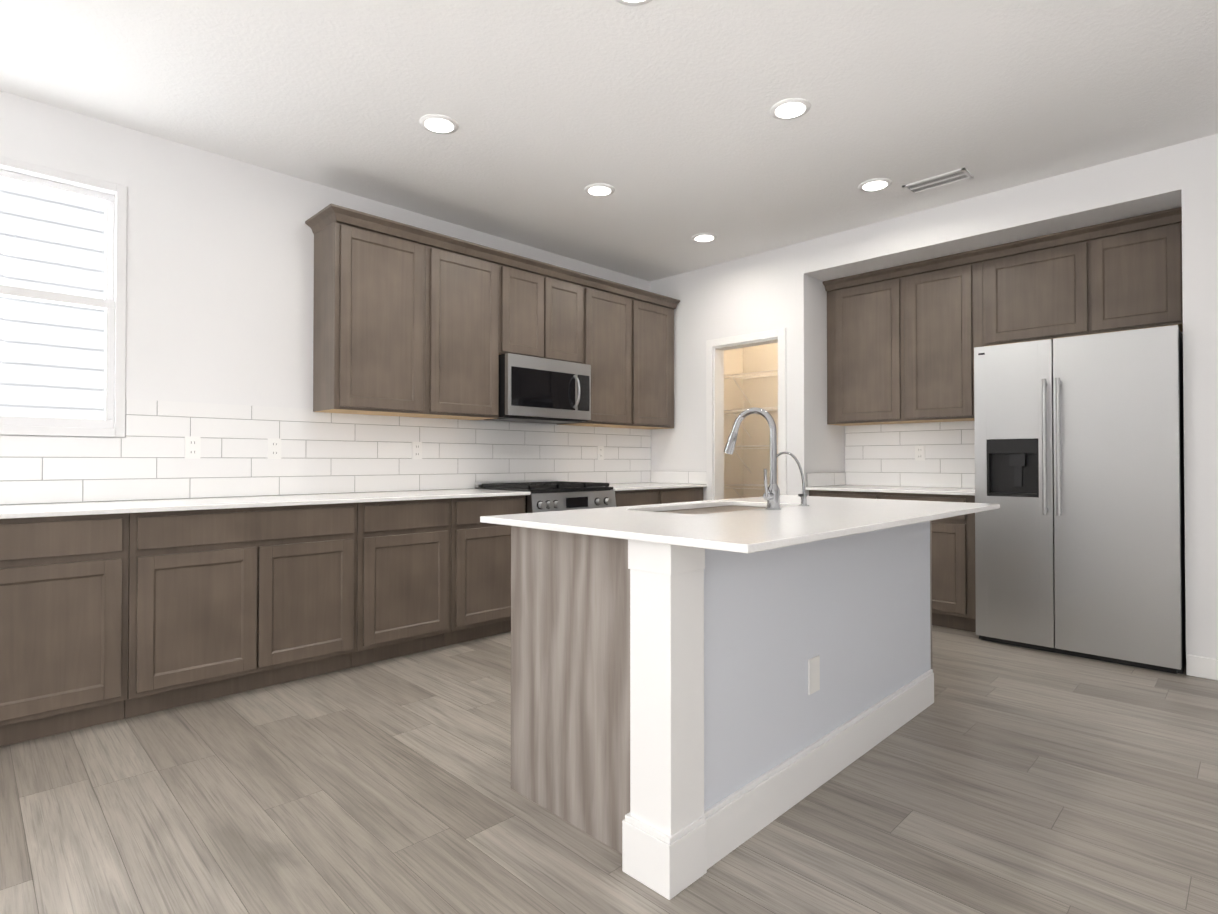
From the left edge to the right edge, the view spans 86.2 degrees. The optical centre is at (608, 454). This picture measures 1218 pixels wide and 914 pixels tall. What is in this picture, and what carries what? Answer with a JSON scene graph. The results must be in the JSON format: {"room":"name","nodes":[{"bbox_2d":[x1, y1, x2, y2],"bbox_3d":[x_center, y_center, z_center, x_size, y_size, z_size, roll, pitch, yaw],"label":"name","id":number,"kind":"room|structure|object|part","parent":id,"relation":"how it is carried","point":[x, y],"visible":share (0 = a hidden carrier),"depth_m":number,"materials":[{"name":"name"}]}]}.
{"room":"kitchen","nodes":[
{"label":"kitchen","id":0,"kind":"room"},
{"bbox_2d":[0,91,649,504],"bbox_3d":[-1.967,-0.237,3.693,9.740,2.740,0.120,1,-1,-45],"label":"wall","id":1,"kind":"structure","parent":0,"point":[220,283],"depth_m":3.46,"materials":[{"name":"white paint"}]},
{"bbox_2d":[0,156,126,436],"bbox_3d":[-2.748,-0.706,2.889,0.968,1.238,0.113,1,-1,-45],"label":"window","id":2,"kind":"structure","parent":1,"relation":"in","point":[113,197],"depth_m":3.12,"materials":[{"name":"white plastic"}]},
{"bbox_2d":[0,399,650,504],"bbox_3d":[-1.362,-0.012,4.199,4.918,0.499,0.009,1,-1,-45],"label":"backsplash","id":3,"kind":"structure","parent":1,"relation":"attached to","point":[321,453],"depth_m":3.75,"materials":[{"name":"tile"}]},
{"bbox_2d":[185,436,200,458],"bbox_3d":[-2.166,-0.035,3.385,0.070,0.115,0.008,1,-1,-45],"label":"outlet","id":4,"kind":"object","parent":3,"relation":"attached to","point":[192,447],"visible":1,"depth_m":3.38,"materials":[{"name":"white plastic"}]},
{"bbox_2d":[268,438,280,458],"bbox_3d":[-1.884,-0.032,3.667,0.070,0.115,0.008,1,-1,-45],"label":"outlet","id":5,"kind":"object","parent":3,"relation":"attached to","point":[274,448],"visible":1,"depth_m":3.66,"materials":[{"name":"white plastic"}]},
{"bbox_2d":[412,442,421,458],"bbox_3d":[-1.264,-0.025,4.285,0.070,0.115,0.008,1,-1,-45],"label":"outlet","id":6,"kind":"object","parent":3,"relation":"attached to","point":[416,450],"visible":1,"depth_m":4.28,"materials":[{"name":"white plastic"}]},
{"bbox_2d":[597,446,603,459],"bbox_3d":[-0.069,-0.012,5.476,0.070,0.115,0.008,1,-1,-45],"label":"outlet","id":7,"kind":"object","parent":3,"relation":"attached to","point":[600,452],"visible":1,"depth_m":5.47,"materials":[{"name":"white plastic"}]},
{"bbox_2d":[313,222,425,416],"bbox_3d":[-1.431,-0.771,3.917,0.557,1.047,0.325,1,-1,-45],"label":"upper cabinet","id":8,"kind":"object","parent":1,"relation":"attached to","point":[369,328],"visible":1,"depth_m":3.77,"materials":[{"name":"brown wood"}]},
{"bbox_2d":[403,245,498,419],"bbox_3d":[-1.039,-0.767,4.307,0.547,1.047,0.325,1,-1,-45],"label":"upper cabinet","id":9,"kind":"object","parent":1,"relation":"attached to","point":[461,336],"visible":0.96,"depth_m":4.18,"materials":[{"name":"brown wood"}]},
{"bbox_2d":[305,204,679,308],"bbox_3d":[-0.579,-1.320,4.736,3.012,0.066,0.375,1,-1,-45],"label":"crown molding","id":10,"kind":"structure","parent":1,"relation":"attached to","point":[325,217],"depth_m":4.20,"materials":[{"name":"brown wood"}]},
{"bbox_2d":[499,264,582,363],"bbox_3d":[-0.573,-0.980,4.774,0.767,0.610,0.325,1,-1,-45],"label":"upper cabinet","id":11,"kind":"object","parent":1,"relation":"attached to","point":[540,316],"visible":0.83,"depth_m":4.62,"materials":[{"name":"brown wood"}]},
{"bbox_2d":[485,353,590,423],"bbox_3d":[-0.522,-0.456,4.718,0.758,0.429,0.467,1,-1,-45],"label":"over-the-range microwave","id":12,"kind":"object","parent":11,"relation":"attached to","point":[539,390],"visible":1,"depth_m":4.55,"materials":[{"name":"silver metal"}]},
{"bbox_2d":[557,286,630,426],"bbox_3d":[-0.112,-0.757,5.231,0.533,1.047,0.325,1,-1,-45],"label":"upper cabinet","id":13,"kind":"object","parent":1,"relation":"attached to","point":[607,336],"visible":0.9,"depth_m":5.12,"materials":[{"name":"brown wood"}]},
{"bbox_2d":[612,298,673,428],"bbox_3d":[0.274,-0.752,5.616,0.555,1.047,0.325,1,-1,-45],"label":"upper cabinet","id":14,"kind":"object","parent":1,"relation":"attached to","point":[652,366],"visible":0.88,"depth_m":5.49,"materials":[{"name":"brown wood"}]},
{"bbox_2d":[0,625,1217,913],"bbox_3d":[0.264,1.158,1.440,9.740,0.100,6.440,1,-1,-45],"label":"floor","id":15,"kind":"structure","parent":0,"point":[1000,779],"depth_m":2.03,"materials":[{"name":"beige wood"}]},
{"bbox_2d":[0,513,128,746],"bbox_3d":[-2.549,0.681,2.578,0.960,0.879,0.620,1,-1,-45],"label":"base cabinet","id":16,"kind":"object","parent":15,"relation":"on","point":[64,581],"visible":0.96,"depth_m":2.56,"materials":[{"name":"brown wood"}]},
{"bbox_2d":[124,503,356,718],"bbox_3d":[-1.864,0.689,3.261,0.970,0.879,0.620,1,-1,-45],"label":"base cabinet","id":17,"kind":"object","parent":15,"relation":"on","point":[224,602],"visible":0.98,"depth_m":2.99,"materials":[{"name":"brown wood"}]},
{"bbox_2d":[0,483,706,518],"bbox_3d":[-1.135,0.246,3.969,4.919,0.020,0.653,1,-1,-45],"label":"countertop","id":18,"kind":"structure","parent":17,"relation":"on","point":[64,509],"depth_m":3.15,"materials":[{"name":"white stone"}]},
{"bbox_2d":[351,498,450,666],"bbox_3d":[-1.322,0.695,3.801,0.556,0.879,0.620,1,-1,-45],"label":"base cabinet","id":19,"kind":"object","parent":15,"relation":"on","point":[403,578],"visible":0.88,"depth_m":3.57,"materials":[{"name":"brown wood"}]},
{"bbox_2d":[444,495,525,645],"bbox_3d":[-0.932,0.699,4.190,0.541,0.879,0.620,1,-1,-45],"label":"base cabinet","id":20,"kind":"object","parent":15,"relation":"on","point":[480,579],"visible":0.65,"depth_m":3.93,"materials":[{"name":"brown wood"}]},
{"bbox_2d":[475,481,615,512],"bbox_3d":[-0.426,0.674,4.609,0.758,0.937,0.718,1,-1,-45],"label":"range","id":21,"kind":"object","parent":15,"relation":"on","point":[553,496],"visible":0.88,"depth_m":4.40,"materials":[{"name":"silver metal"}]},
{"bbox_2d":[615,489,657,506],"bbox_3d":[-0.009,0.709,5.109,0.529,0.879,0.620,1,-1,-45],"label":"base cabinet","id":22,"kind":"object","parent":15,"relation":"on","point":[636,497],"depth_m":4.90,"materials":[{"name":"brown wood"}]},
{"bbox_2d":[658,487,702,503],"bbox_3d":[0.387,0.714,5.504,0.586,0.879,0.620,1,-1,-45],"label":"base cabinet","id":23,"kind":"object","parent":15,"relation":"on","point":[675,495],"visible":0.02,"depth_m":5.26,"materials":[{"name":"brown wood"}]},
{"bbox_2d":[491,519,937,899],"bbox_3d":[0.571,0.676,2.574,1.939,0.889,0.754,1,-1,-45],"label":"kitchen island","id":24,"kind":"object","parent":15,"relation":"on","point":[700,689],"depth_m":1.95,"materials":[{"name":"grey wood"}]},
{"bbox_3d":[0.147,0.667,1.736,0.155,0.889,0.164,1,-1,-45],"label":"post","id":25,"kind":"part","parent":24,"relation":"part of","materials":[{"name":"white wood"}]},
{"bbox_3d":[0.574,0.676,2.579,1.840,0.889,0.712,1,-1,-45],"label":"panel","id":26,"kind":"part","parent":24,"relation":"part of","materials":[{"name":"grey paint"}]},
{"bbox_2d":[480,495,999,554],"bbox_3d":[0.627,0.219,2.482,1.948,0.020,1.040,1,-1,-45],"label":"island countertop","id":27,"kind":"structure","parent":24,"relation":"on","point":[749,530],"depth_m":2.01,"materials":[{"name":"white stone"}]},
{"bbox_2d":[640,503,763,510],"bbox_3d":[0.436,0.332,2.615,0.747,0.227,0.368,1,-1,-45],"label":"sink","id":28,"kind":"object","parent":27,"relation":"in","point":[695,506],"depth_m":2.82,"materials":[{"name":"silver metal"}]},
{"bbox_2d":[724,407,783,510],"bbox_3d":[0.540,0.014,2.519,0.103,0.392,0.251,1,-1,-45],"label":"faucet","id":29,"kind":"object","parent":27,"relation":"on","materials":[{"name":"silver metal"}]},
{"bbox_2d":[780,452,811,506],"bbox_3d":[0.748,0.100,2.697,0.055,0.223,0.162,1,-1,-45],"label":"faucet","id":30,"kind":"object","parent":27,"relation":"on","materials":[{"name":"silver metal"}]},
{"bbox_3d":[0.815,0.674,2.395,1.719,0.889,0.111,1,-1,-45],"label":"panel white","id":31,"kind":"part","parent":24,"relation":"part of","materials":[{"name":"white paint"}]},
{"bbox_2d":[809,490,880,498],"bbox_3d":[1.903,0.707,4.912,0.620,0.879,0.540,1,-1,-45],"label":"base cabinet","id":32,"kind":"object","parent":15,"relation":"on","point":[853,494],"visible":0.06,"depth_m":4.68,"materials":[{"name":"brown wood"}]},
{"bbox_2d":[881,492,975,631],"bbox_3d":[2.314,0.702,4.499,0.620,0.879,0.622,1,-1,-45],"label":"base cabinet","id":33,"kind":"object","parent":15,"relation":"on","point":[953,578],"visible":0.25,"depth_m":4.19,"materials":[{"name":"brown wood"}]},
{"bbox_2d":[806,485,974,495],"bbox_3d":[2.112,0.254,4.684,0.653,0.020,1.164,1,-1,-45],"label":"countertop","id":34,"kind":"structure","parent":33,"relation":"on","point":[921,490],"depth_m":4.55,"materials":[{"name":"white stone"}]},
{"bbox_2d":[974,325,1185,673],"bbox_3d":[2.793,0.240,3.866,0.746,1.790,0.944,1,-1,-45],"label":"refrigerator","id":35,"kind":"object","parent":15,"relation":"on","point":[1079,479],"visible":0.96,"depth_m":3.59,"materials":[{"name":"silver metal"}]},
{"bbox_2d":[0,0,1217,281],"bbox_3d":[0.264,-1.681,1.471,9.740,0.100,6.440,1,-1,-45],"label":"ceiling","id":36,"kind":"structure","parent":0,"point":[664,124],"depth_m":2.94,"materials":[{"name":"white paint"}]},
{"bbox_2d":[420,114,457,133],"bbox_3d":[-0.829,-1.609,3.176,0.184,0.008,0.184,1,-1,-45],"label":"recessed light","id":37,"kind":"object","parent":36,"relation":"in","point":[438,124],"visible":1,"depth_m":3.17,"materials":[{"name":"white plastic"}]},
{"bbox_2d":[584,183,614,196],"bbox_3d":[-0.057,-1.600,3.946,0.184,0.008,0.184,1,-1,-45],"label":"recessed light","id":38,"kind":"object","parent":36,"relation":"in","point":[599,190],"visible":1,"depth_m":3.94,"materials":[{"name":"white plastic"}]},
{"bbox_2d":[615,0,651,5],"bbox_3d":[0.089,-1.619,2.256,0.184,0.008,0.184,1,-1,-45],"label":"recessed light","id":39,"kind":"object","parent":36,"relation":"in","point":[633,2],"visible":1,"depth_m":2.33,"materials":[{"name":"white plastic"}]},
{"bbox_2d":[692,233,716,241],"bbox_3d":[0.701,-1.591,4.786,0.184,0.008,0.184,1,-1,-45],"label":"recessed light","id":40,"kind":"object","parent":36,"relation":"in","point":[705,237],"visible":1,"depth_m":4.76,"materials":[{"name":"white plastic"}]},
{"bbox_2d":[770,98,810,119],"bbox_3d":[0.846,-1.610,3.039,0.184,0.008,0.184,1,-1,-45],"label":"recessed light","id":41,"kind":"object","parent":36,"relation":"in","point":[790,108],"visible":1,"depth_m":3.03,"materials":[{"name":"white plastic"}]},
{"bbox_2d":[858,178,891,191],"bbox_3d":[1.583,-1.601,3.872,0.184,0.008,0.184,1,-1,-45],"label":"recessed light","id":42,"kind":"object","parent":36,"relation":"in","point":[875,184],"visible":1,"depth_m":3.86,"materials":[{"name":"white plastic"}]},
{"bbox_2d":[902,168,973,194],"bbox_3d":[1.930,-1.601,3.822,0.160,0.008,0.340,1,-1,-45],"label":"ceiling vent","id":43,"kind":"object","parent":36,"relation":"in","point":[945,179],"visible":1,"depth_m":3.81,"materials":[{"name":"white metal"}]},
{"bbox_2d":[724,348,742,498],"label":"door","id":44,"kind":"structure","parent":0,"point":[733,400],"depth_m":6.87,"materials":[{"name":"white paint"}]},
{"bbox_2d":[724,369,777,497],"bbox_3d":[1.806,0.087,6.370,0.355,1.817,1.386,1,-1,-45],"label":"wire shelf","id":45,"kind":"object","parent":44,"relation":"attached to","point":[765,408],"visible":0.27,"depth_m":6.63,"materials":[{"name":"white metal"}]},
{"bbox_2d":[743,343,777,497],"bbox_3d":[2.022,-0.206,6.505,0.120,2.740,1.530,1,-1,-45],"label":"wall","id":46,"kind":"structure","parent":0,"point":[761,392],"depth_m":6.87,"materials":[{"name":"white paint"}]},
{"bbox_2d":[811,277,844,486],"bbox_3d":[1.691,-0.221,5.179,0.540,2.740,0.120,1,-1,-45],"label":"wall","id":47,"kind":"structure","parent":0,"point":[828,449],"depth_m":5.06,"materials":[{"name":"white paint"}]},
{"bbox_2d":[806,472,844,486],"bbox_3d":[1.705,0.195,5.094,0.630,0.106,0.009,1,-1,-45],"label":"backsplash","id":48,"kind":"structure","parent":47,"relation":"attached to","point":[825,479],"depth_m":5.07,"materials":[{"name":"tile"}]},
{"bbox_2d":[650,134,1217,658],"bbox_3d":[2.803,-0.234,3.986,0.670,2.740,6.200,1,-1,-45],"label":"wall","id":49,"kind":"structure","parent":0,"point":[760,292],"depth_m":4.03,"materials":[{"name":"white paint"}]},
{"bbox_2d":[651,471,705,483],"bbox_3d":[0.608,0.201,5.700,0.009,0.106,0.640,1,-1,-45],"label":"backsplash","id":50,"kind":"object","parent":49,"relation":"attached to","point":[688,477],"visible":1,"depth_m":5.69,"materials":[{"name":"tile"}]},
{"bbox_2d":[706,328,786,499],"bbox_3d":[1.134,0.094,5.262,0.148,2.112,0.744,1,-1,-45],"label":"door frame","id":51,"kind":"structure","parent":49,"relation":"attached to","point":[780,334],"depth_m":5.44,"materials":[{"name":"white"}]},
{"bbox_2d":[827,277,916,425],"bbox_3d":[2.027,-0.759,5.013,0.325,1.047,0.594,1,-1,-45],"label":"upper cabinet","id":52,"kind":"object","parent":49,"relation":"attached to","point":[865,354],"visible":0.96,"depth_m":4.89,"materials":[{"name":"brown wood"}]},
{"bbox_2d":[1186,654,1217,679],"bbox_3d":[3.844,1.067,2.438,0.016,0.105,2.521,1,-1,-45],"label":"baseboard","id":53,"kind":"structure","parent":49,"relation":"attached to","point":[1202,667],"depth_m":3.27,"materials":[{"name":"white wood"}]},
{"bbox_2d":[845,332,1181,487],"bbox_3d":[2.769,-0.227,4.580,0.120,2.740,2.250,1,-1,-45],"label":"wall","id":54,"kind":"structure","parent":0,"point":[1181,332],"depth_m":5.33,"materials":[{"name":"white paint"}]},
{"bbox_2d":[845,421,974,487],"bbox_3d":[2.342,0.004,4.912,0.009,0.483,1.150,1,-1,-45],"label":"backsplash","id":55,"kind":"structure","parent":54,"relation":"attached to","point":[881,455],"depth_m":4.95,"materials":[{"name":"tile"}]},
{"bbox_2d":[915,445,924,460],"bbox_3d":[2.342,-0.009,4.899,0.008,0.115,0.070,1,-1,-45],"label":"outlet","id":56,"kind":"object","parent":55,"relation":"attached to","point":[919,453],"visible":1,"depth_m":4.89,"materials":[{"name":"white plastic"}]},
{"bbox_2d":[904,261,983,422],"bbox_3d":[2.417,-0.763,4.622,0.325,1.047,0.508,1,-1,-45],"label":"upper cabinet","id":57,"kind":"object","parent":54,"relation":"attached to","point":[943,311],"visible":0.88,"depth_m":4.51,"materials":[{"name":"brown wood"}]},
{"bbox_2d":[823,207,1181,291],"bbox_3d":[2.550,-1.322,4.458,0.375,0.065,2.124,1,-1,-45],"label":"crown molding","id":58,"kind":"structure","parent":54,"relation":"attached to","point":[1138,223],"depth_m":4.16,"materials":[{"name":"brown wood"}]},
{"bbox_2d":[983,222,1182,345],"bbox_3d":[2.957,-1.008,4.082,0.325,0.570,1.020,1,-1,-45],"label":"upper cabinet","id":59,"kind":"object","parent":54,"relation":"attached to","point":[1125,281],"visible":0.92,"depth_m":3.93,"materials":[{"name":"brown wood"}]},
{"bbox_3d":[-3.950,1.585,3.892,15.000,0.300,2.970,1,-1,-45],"label":"ground","id":60,"kind":"structure","parent":0,"visible":0},
{"bbox_2d":[0,178,104,419],"bbox_3d":[-5.055,-1.852,5.038,15.000,8.000,0.240,1,-1,-45],"label":"neighbouring house","id":61,"kind":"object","parent":60,"relation":"on","point":[70,288],"depth_m":5.37,"materials":[{"name":"white"}]}
]}

